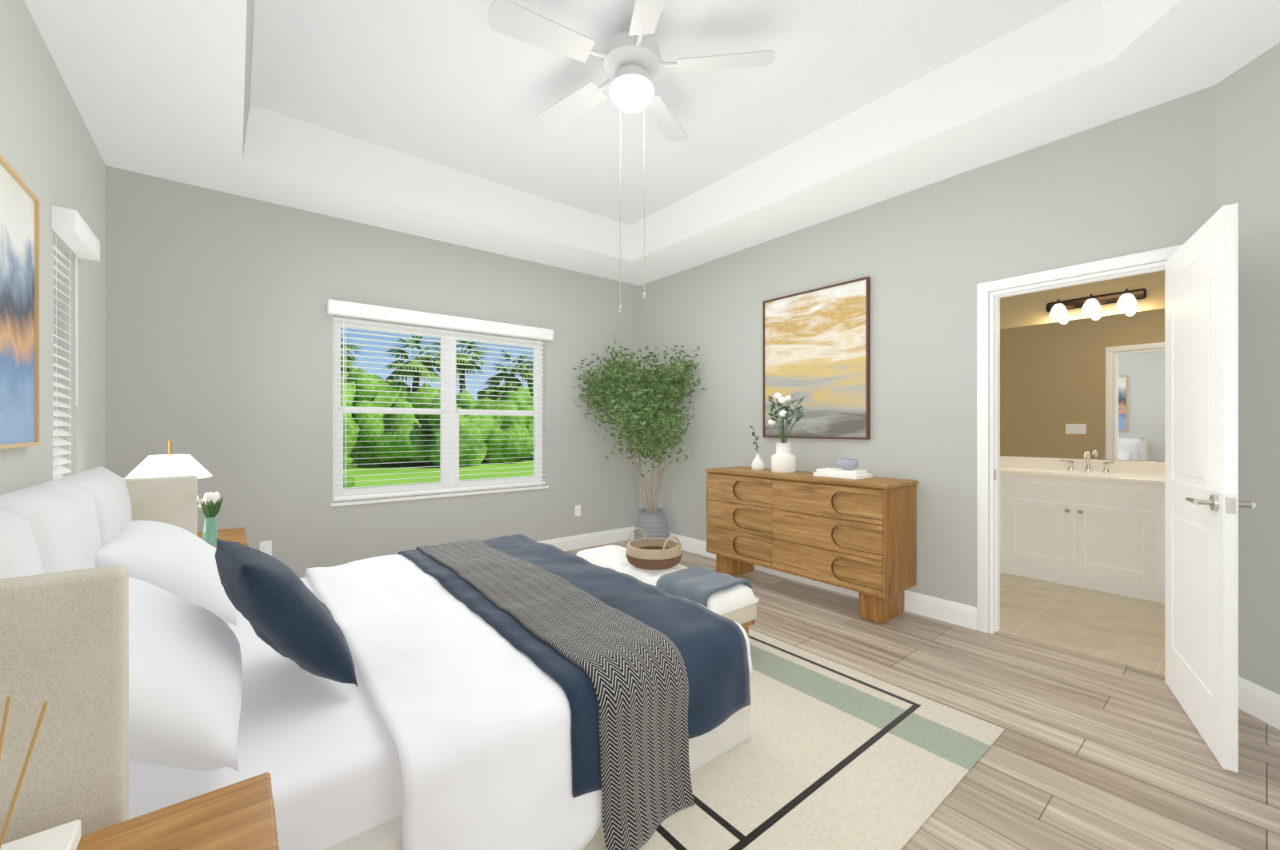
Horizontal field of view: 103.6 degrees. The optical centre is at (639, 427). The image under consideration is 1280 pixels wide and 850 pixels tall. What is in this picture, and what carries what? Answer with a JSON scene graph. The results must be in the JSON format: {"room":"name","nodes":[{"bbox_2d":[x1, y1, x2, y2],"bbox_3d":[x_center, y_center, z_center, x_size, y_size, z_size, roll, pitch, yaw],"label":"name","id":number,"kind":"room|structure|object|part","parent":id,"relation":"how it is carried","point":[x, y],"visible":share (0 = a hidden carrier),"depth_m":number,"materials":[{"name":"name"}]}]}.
{"room":"bedroom","nodes":[
{"label":"bedroom","id":0,"kind":"room"},
{"bbox_2d":[0,0,105,495],"bbox_3d":[-1.788,-0.183,1.090,0.200,2.846,5.280,0,0,-39],"label":"wall","id":1,"kind":"structure","parent":0,"point":[45,138],"depth_m":2.19,"materials":[{"name":"grey paint"}]},
{"bbox_2d":[0,154,39,449],"bbox_3d":[-1.833,-0.395,1.336,0.033,0.930,1.440,0,0,-39],"label":"art","id":2,"kind":"object","parent":1,"relation":"attached to","point":[19,206],"visible":1,"depth_m":1.76,"materials":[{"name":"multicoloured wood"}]},
{"bbox_2d":[51,205,99,480],"bbox_3d":[-2.654,-0.194,2.338,0.137,1.502,0.490,0,0,-39],"label":"window blind","id":3,"kind":"object","parent":1,"relation":"attached to","point":[68,224],"visible":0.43,"depth_m":2.35,"materials":[{"name":"white"}]},
{"bbox_2d":[105,165,639,578],"bbox_3d":[-1.715,-0.183,4.408,4.470,2.846,0.200,0,0,-39],"label":"wall","id":4,"kind":"structure","parent":0,"point":[219,326],"depth_m":3.65,"materials":[{"name":"grey paint"}]},
{"bbox_2d":[259,540,271,555],"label":"outlet","id":5,"kind":"object","parent":4,"relation":"attached to","point":[265,547],"depth_m":3.54,"materials":[{"name":"white plastic"}]},
{"bbox_2d":[331,316,548,507],"bbox_3d":[-1.661,-0.127,4.420,1.824,1.447,0.188,0,0,-39],"label":"window","id":6,"kind":"structure","parent":4,"relation":"in","point":[338,430],"depth_m":4.40,"materials":[{"name":"white plastic"}]},
{"bbox_2d":[327,299,553,500],"bbox_3d":[-1.610,-0.194,4.356,1.870,1.502,0.137,0,0,-39],"label":"window blind","id":7,"kind":"object","parent":4,"relation":"attached to","point":[334,307],"visible":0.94,"depth_m":4.22,"materials":[{"name":"white"}]},
{"bbox_2d":[575,504,580,516],"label":"outlet","id":8,"kind":"object","parent":4,"relation":"attached to","point":[578,508],"depth_m":5.14,"materials":[{"name":"white plastic"}]},
{"bbox_2d":[24,0,1279,285],"bbox_3d":[-0.124,-1.808,2.428,4.470,0.444,5.280,0,0,-39],"label":"ceiling","id":9,"kind":"structure","parent":0,"point":[418,118],"depth_m":2.76,"materials":[{"name":"white paint"}]},
{"bbox_2d":[488,0,775,311],"bbox_3d":[-0.078,-1.235,2.448,1.292,1.350,1.292,0,0,-39],"label":"ceiling fan","id":10,"kind":"object","parent":9,"relation":"hanging from","point":[631,59],"visible":1,"depth_m":2.37,"materials":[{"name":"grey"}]},
{"bbox_3d":[-0.037,-1.110,2.456,0.108,1.100,0.092,0,0,-39],"label":"chain","id":11,"kind":"part","parent":10,"relation":"part of","materials":[{"name":"grey"}]},
{"bbox_2d":[564,539,1279,849],"bbox_3d":[0.685,1.290,3.034,6.490,0.100,5.350,0,0,-39],"label":"floor","id":12,"kind":"structure","parent":0,"point":[1089,754],"depth_m":2.13,"materials":[{"name":"brown wood"}]},
{"bbox_2d":[76,772,279,849],"bbox_3d":[-0.697,0.930,0.517,0.562,0.619,0.580,0,0,-39],"label":"nightstand","id":13,"kind":"object","parent":12,"relation":"on","point":[241,815],"visible":1,"depth_m":0.78,"materials":[{"name":"brown wood"}]},
{"bbox_2d":[0,696,47,849],"bbox_3d":[-0.751,0.474,0.558,0.122,0.290,0.115,0,0,-39],"label":"reed diffuser","id":14,"kind":"object","parent":13,"relation":"on","point":[8,698],"visible":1,"depth_m":0.59,"materials":[{"name":"brown wood"}]},
{"bbox_2d":[0,820,80,849],"bbox_3d":[-0.860,0.604,0.662,0.150,0.030,0.130,0,0,-39],"label":"books","id":15,"kind":"object","parent":13,"relation":"on","point":[66,837],"visible":1,"depth_m":0.72,"materials":[{"name":"white paper"}]},
{"bbox_2d":[197,528,248,547],"bbox_3d":[-2.473,0.930,2.727,0.562,0.619,0.580,0,0,-39],"label":"nightstand","id":16,"kind":"object","parent":12,"relation":"on","point":[237,534],"visible":0.12,"depth_m":2.88,"materials":[{"name":"brown wood"}]},
{"bbox_2d":[124,440,212,479],"bbox_3d":[-2.504,0.345,2.683,0.350,0.548,0.350,0,0,-39],"label":"table lamp","id":17,"kind":"object","parent":16,"relation":"on","point":[169,465],"visible":0.41,"depth_m":2.60,"materials":[{"name":"white fabric"}]},
{"bbox_2d":[197,492,223,546],"bbox_3d":[-2.240,0.477,2.623,0.108,0.284,0.102,0,0,4],"label":"vase","id":18,"kind":"object","parent":16,"relation":"on","point":[210,531],"visible":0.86,"depth_m":2.61,"materials":[{"name":"green glass"}]},
{"bbox_2d":[571,334,710,539],"bbox_3d":[-0.047,0.164,4.843,1.035,2.151,1.159,0,0,-39],"label":"plant","id":19,"kind":"object","parent":12,"relation":"on","point":[646,411],"visible":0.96,"depth_m":4.93,"materials":[{"name":"green plant"}]},
{"bbox_3d":[0.121,1.043,5.140,0.373,0.392,0.373,0,0,-39],"label":"pot","id":20,"kind":"part","parent":19,"relation":"part of","materials":[{"name":"grey ceramic"}]},
{"bbox_2d":[581,628,1004,849],"bbox_3d":[-0.446,1.236,2.606,2.330,0.008,3.280,0,0,-39],"label":"rug","id":21,"kind":"object","parent":12,"relation":"on","point":[834,756],"visible":0.26,"depth_m":1.84,"materials":[{"name":"carpet"}]},
{"bbox_2d":[0,466,752,849],"bbox_3d":[-1.014,0.703,2.065,2.173,1.056,2.214,0,0,-39],"label":"bed","id":22,"kind":"object","parent":21,"relation":"on","point":[517,692],"visible":1,"depth_m":1.39,"materials":[{"name":"fabric"}]},
{"bbox_3d":[-1.705,0.736,1.542,0.435,0.992,2.150,0,0,-39],"label":"headboard","id":23,"kind":"part","parent":22,"relation":"part of","materials":[{"name":"beige fabric"}]},
{"bbox_2d":[95,520,236,625],"bbox_3d":[-1.884,0.576,2.046,0.780,0.238,0.500,0,-40,51],"label":"pillow","id":24,"kind":"object","parent":22,"relation":"on","point":[171,558],"depth_m":1.84,"materials":[{"name":"white fabric"}]},
{"bbox_2d":[128,577,242,771],"bbox_3d":[-1.251,0.577,1.259,0.780,0.236,0.500,0,-40,51],"label":"pillow","id":25,"kind":"object","parent":22,"relation":"on","point":[186,671],"depth_m":1.10,"materials":[{"name":"white fabric"}]},
{"bbox_3d":[-1.013,0.890,2.098,1.990,0.200,1.860,0,0,-39],"label":"mattress","id":26,"kind":"part","parent":22,"relation":"part of","materials":[{"name":"white fabric"}]},
{"bbox_2d":[304,554,752,849],"bbox_3d":[-0.706,0.971,2.346,1.245,0.473,2.163,0,0,-39],"label":"duvet","id":27,"kind":"object","parent":22,"relation":"on","point":[495,729],"depth_m":1.57,"materials":[{"name":"white fabric"}]},
{"bbox_2d":[576,545,759,638],"bbox_3d":[0.083,1.028,3.121,0.400,0.406,1.328,0,0,-39],"label":"bench","id":28,"kind":"object","parent":21,"relation":"on","point":[733,598],"visible":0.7,"depth_m":2.72,"materials":[{"name":"white fabric"}]},
{"bbox_2d":[625,528,682,570],"bbox_3d":[0.086,0.748,3.117,0.350,0.200,0.350,0,0,-39],"label":"basket","id":29,"kind":"object","parent":28,"relation":"on","point":[645,554],"visible":1,"depth_m":3.00,"materials":[{"name":"brown wicker"}]},
{"bbox_2d":[656,566,752,607],"bbox_3d":[0.352,0.950,2.785,0.400,0.251,0.430,0,0,-39],"label":"throw","id":30,"kind":"object","parent":28,"relation":"on","point":[708,588],"depth_m":2.68,"materials":[{"name":"blue fabric"}]},
{"bbox_2d":[705,466,918,623],"bbox_3d":[1.194,0.795,3.783,0.441,0.889,1.524,0,0,-39],"label":"dresser","id":31,"kind":"object","parent":12,"relation":"on","point":[860,535],"visible":0.94,"depth_m":3.40,"materials":[{"name":"brown wood"}]},
{"bbox_2d":[749,426,763,470],"bbox_3d":[0.958,0.170,4.107,0.112,0.358,0.105,0,0,-39],"label":"vase","id":32,"kind":"object","parent":31,"relation":"on","point":[758,464],"visible":1,"depth_m":4.08,"materials":[{"name":"white ceramic"}]},
{"bbox_2d":[767,392,805,472],"bbox_3d":[1.129,0.042,3.889,0.207,0.613,0.301,0,0,-39],"label":"vase","id":33,"kind":"object","parent":31,"relation":"on","point":[782,462],"visible":1,"depth_m":3.87,"materials":[{"name":"white ceramic"}]},
{"bbox_2d":[813,468,872,479],"bbox_3d":[1.418,0.323,3.527,0.223,0.052,0.320,0,0,-39],"label":"books","id":34,"kind":"object","parent":31,"relation":"on","point":[835,473],"visible":0.98,"depth_m":3.45,"materials":[{"name":"white paper"}]},
{"bbox_2d":[836,459,859,470],"bbox_3d":[1.442,0.260,3.495,0.140,0.072,0.140,0,0,-39],"label":"bowl","id":35,"kind":"object","parent":34,"relation":"on","point":[844,464],"visible":1,"depth_m":3.44,"materials":[{"name":"grey ceramic"}]},
{"bbox_2d":[1000,451,1164,603],"bbox_3d":[3.579,0.716,3.942,0.600,1.046,2.462,0,0,-39],"label":"vanity","id":36,"kind":"object","parent":12,"relation":"on","point":[1086,523],"visible":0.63,"depth_m":3.85,"materials":[{"name":"white paint"}]},
{"bbox_2d":[1042,451,1125,476],"bbox_3d":[3.534,0.289,4.022,0.439,0.192,0.500,0,0,-39],"label":"sink faucet","id":37,"kind":"object","parent":36,"relation":"on","point":[1070,471],"depth_m":4.06,"materials":[{"name":"silver metal"}]},
{"bbox_2d":[640,84,1215,632],"bbox_3d":[1.656,-0.183,3.686,0.120,2.846,5.150,0,0,-39],"label":"wall","id":38,"kind":"structure","parent":0,"point":[1142,181],"depth_m":3.29,"materials":[{"name":"grey paint"}]},
{"bbox_2d":[763,276,870,439],"bbox_3d":[1.345,-0.490,3.946,0.033,1.160,0.915,0,0,-39],"label":"art","id":39,"kind":"object","parent":38,"relation":"attached to","point":[817,342],"visible":1,"depth_m":3.88,"materials":[{"name":"gold wood"}]},
{"bbox_2d":[976,244,1182,679],"bbox_3d":[2.392,0.184,2.770,0.154,2.112,0.894,0,0,-39],"label":"door frame","id":40,"kind":"structure","parent":38,"relation":"attached to","point":[983,290],"depth_m":3.03,"materials":[{"name":"white wood"}]},
{"bbox_2d":[1164,203,1255,773],"bbox_3d":[2.317,0.217,2.130,0.161,2.030,0.773,0,0,31],"label":"door","id":41,"kind":"structure","parent":38,"relation":"in","point":[1202,503],"depth_m":1.99,"materials":[{"name":"white wood"}]},
{"bbox_2d":[1000,270,1164,462],"bbox_3d":[3.113,-0.183,3.581,2.020,2.846,3.160,0,0,-39],"label":"wall","id":42,"kind":"structure","parent":0,"point":[1026,310],"depth_m":4.26,"materials":[{"name":"beige paint"}]},
{"bbox_2d":[1000,308,1164,461],"bbox_3d":[3.810,-0.323,4.128,0.008,1.175,2.460,0,0,-39],"label":"mirror","id":43,"kind":"object","parent":42,"relation":"attached to","point":[1095,386],"visible":0.44,"depth_m":4.21,"materials":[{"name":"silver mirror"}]},
{"bbox_2d":[1046,288,1146,317],"bbox_3d":[3.705,-1.018,4.134,0.164,0.145,0.620,0,0,-39],"label":"sconce","id":44,"kind":"object","parent":42,"relation":"attached to","point":[1127,298],"visible":1,"depth_m":4.10,"materials":[{"name":"white glass"}]},
{"bbox_2d":[1215,42,1279,695],"bbox_3d":[2.651,-0.183,1.817,0.084,2.846,1.032,0,0,6],"label":"wall","id":45,"kind":"structure","parent":0,"point":[1247,101],"depth_m":2.16,"materials":[{"name":"grey paint"}]},
{"bbox_2d":[536,526,1279,730],"bbox_3d":[-0.058,1.173,2.410,4.149,0.135,4.990,0,0,-39],"label":"baseboard","id":46,"kind":"structure","parent":45,"relation":"attached to","point":[1263,704],"depth_m":3.30,"materials":[{"name":"white wood"}]},
{"label":"outside","id":47,"kind":"structure","parent":0,"visible":0},
{"bbox_2d":[340,334,533,488],"bbox_3d":[-25.064,-0.744,31.174,160.000,7.044,160.000,0,0,-39],"label":"garden","id":48,"kind":"object","parent":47,"point":[363,437],"visible":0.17,"depth_m":18.50,"materials":[{"name":"green plant"}]}
]}

